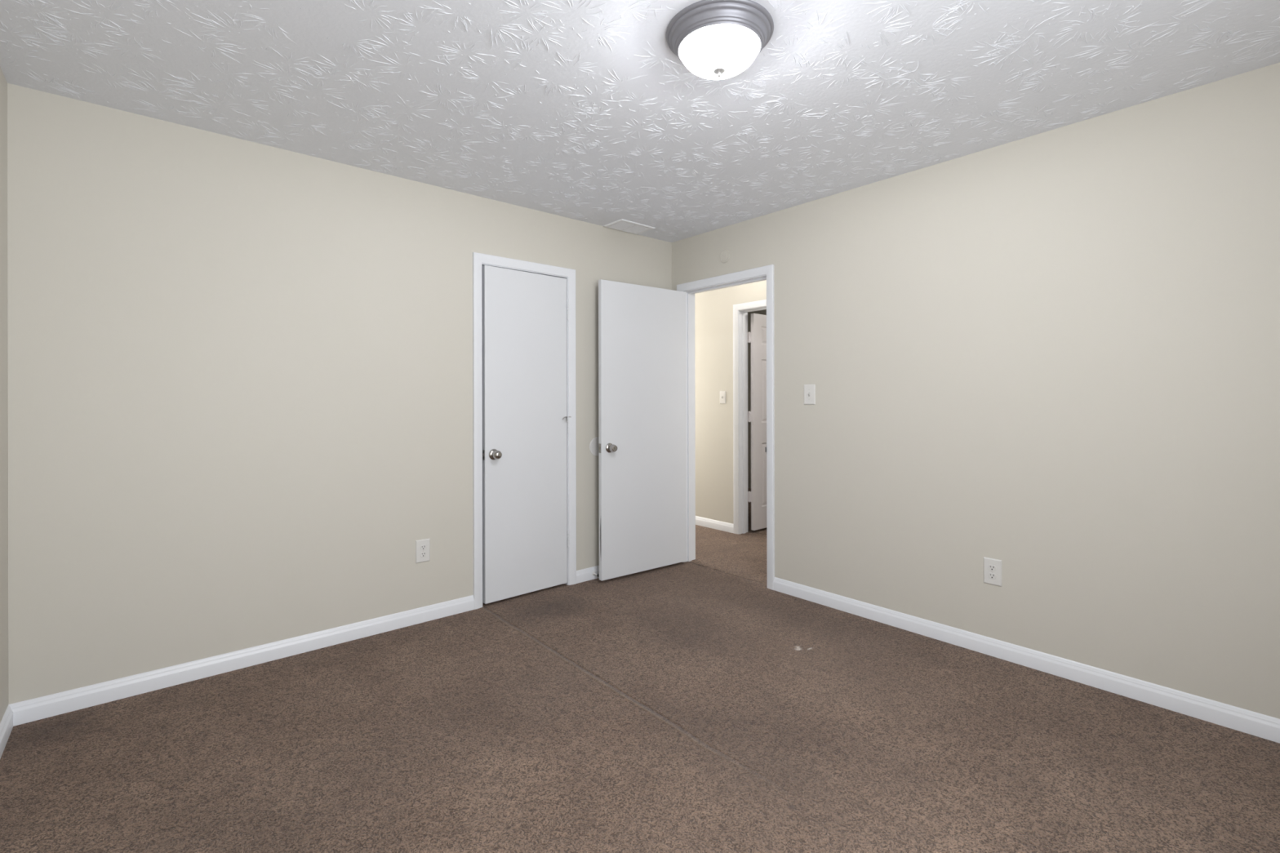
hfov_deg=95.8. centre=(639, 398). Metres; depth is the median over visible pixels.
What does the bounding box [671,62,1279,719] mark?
wall
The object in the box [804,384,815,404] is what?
light switch
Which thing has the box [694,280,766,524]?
wall
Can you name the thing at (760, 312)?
door frame
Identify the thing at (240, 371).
wall
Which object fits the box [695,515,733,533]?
baseboard
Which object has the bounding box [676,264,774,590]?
door frame
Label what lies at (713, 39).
ceiling light
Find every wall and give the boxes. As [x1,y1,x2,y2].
[0,66,8,723]
[7,83,671,704]
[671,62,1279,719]
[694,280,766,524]
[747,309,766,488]
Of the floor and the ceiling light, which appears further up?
the ceiling light
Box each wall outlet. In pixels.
[415,537,430,563]
[983,556,1001,586]
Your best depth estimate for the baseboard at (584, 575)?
3.93 m
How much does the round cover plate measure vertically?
0.090 m
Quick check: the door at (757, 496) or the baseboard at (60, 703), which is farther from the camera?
the door at (757, 496)
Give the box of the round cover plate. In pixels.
[720,249,729,262]
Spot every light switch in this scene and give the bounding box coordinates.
[720,391,725,404]
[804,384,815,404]
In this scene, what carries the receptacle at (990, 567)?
attached to the wall outlet at (992, 567)
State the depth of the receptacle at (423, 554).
3.21 m
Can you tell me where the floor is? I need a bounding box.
[0,488,1279,852]
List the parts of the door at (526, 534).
latch plate, knob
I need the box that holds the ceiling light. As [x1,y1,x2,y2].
[666,0,773,79]
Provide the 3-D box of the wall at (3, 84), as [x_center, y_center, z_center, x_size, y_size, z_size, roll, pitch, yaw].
[-1.212,0.021,0.721,0.120,2.440,3.780,0,0,-41]
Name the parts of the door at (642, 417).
knob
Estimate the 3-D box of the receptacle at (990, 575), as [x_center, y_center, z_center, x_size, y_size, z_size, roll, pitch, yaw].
[1.690,0.852,2.775,0.003,0.027,0.034,0,0,-41]
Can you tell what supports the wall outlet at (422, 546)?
attached to the wall at (240, 371)
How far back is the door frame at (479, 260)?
3.50 m
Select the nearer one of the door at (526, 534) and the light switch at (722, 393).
the door at (526, 534)
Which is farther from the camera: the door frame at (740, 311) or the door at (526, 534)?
the door frame at (740, 311)
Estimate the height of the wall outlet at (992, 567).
0.126 m
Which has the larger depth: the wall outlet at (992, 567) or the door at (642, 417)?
the door at (642, 417)
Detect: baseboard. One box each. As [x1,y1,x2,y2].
[0,704,13,759]
[8,595,474,726]
[576,565,599,583]
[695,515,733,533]
[773,577,1279,743]
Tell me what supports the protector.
attached to the wall at (240, 371)
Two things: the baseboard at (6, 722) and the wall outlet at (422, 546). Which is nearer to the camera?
the baseboard at (6, 722)
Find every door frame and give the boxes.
[472,252,576,609]
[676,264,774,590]
[733,299,766,534]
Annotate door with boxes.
[482,265,571,604]
[598,279,686,581]
[746,313,766,530]
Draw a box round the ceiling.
[0,0,1279,242]
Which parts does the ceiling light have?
lamp shade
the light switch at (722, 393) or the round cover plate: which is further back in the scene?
the light switch at (722, 393)
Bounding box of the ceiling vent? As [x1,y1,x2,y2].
[604,218,655,234]
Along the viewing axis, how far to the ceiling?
2.19 m
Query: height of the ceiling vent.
0.008 m
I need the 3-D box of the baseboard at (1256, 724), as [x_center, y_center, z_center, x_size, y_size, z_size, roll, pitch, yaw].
[1.785,1.194,2.666,0.014,0.082,2.828,0,0,-41]
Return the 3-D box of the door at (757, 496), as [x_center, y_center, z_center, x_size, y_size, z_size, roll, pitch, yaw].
[1.314,0.216,5.566,0.786,1.996,0.173,0,0,-41]
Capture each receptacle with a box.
[420,544,426,550]
[420,551,426,557]
[987,564,995,571]
[987,573,995,579]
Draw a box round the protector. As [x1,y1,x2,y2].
[589,437,598,455]
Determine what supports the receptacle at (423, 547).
attached to the wall outlet at (422, 546)

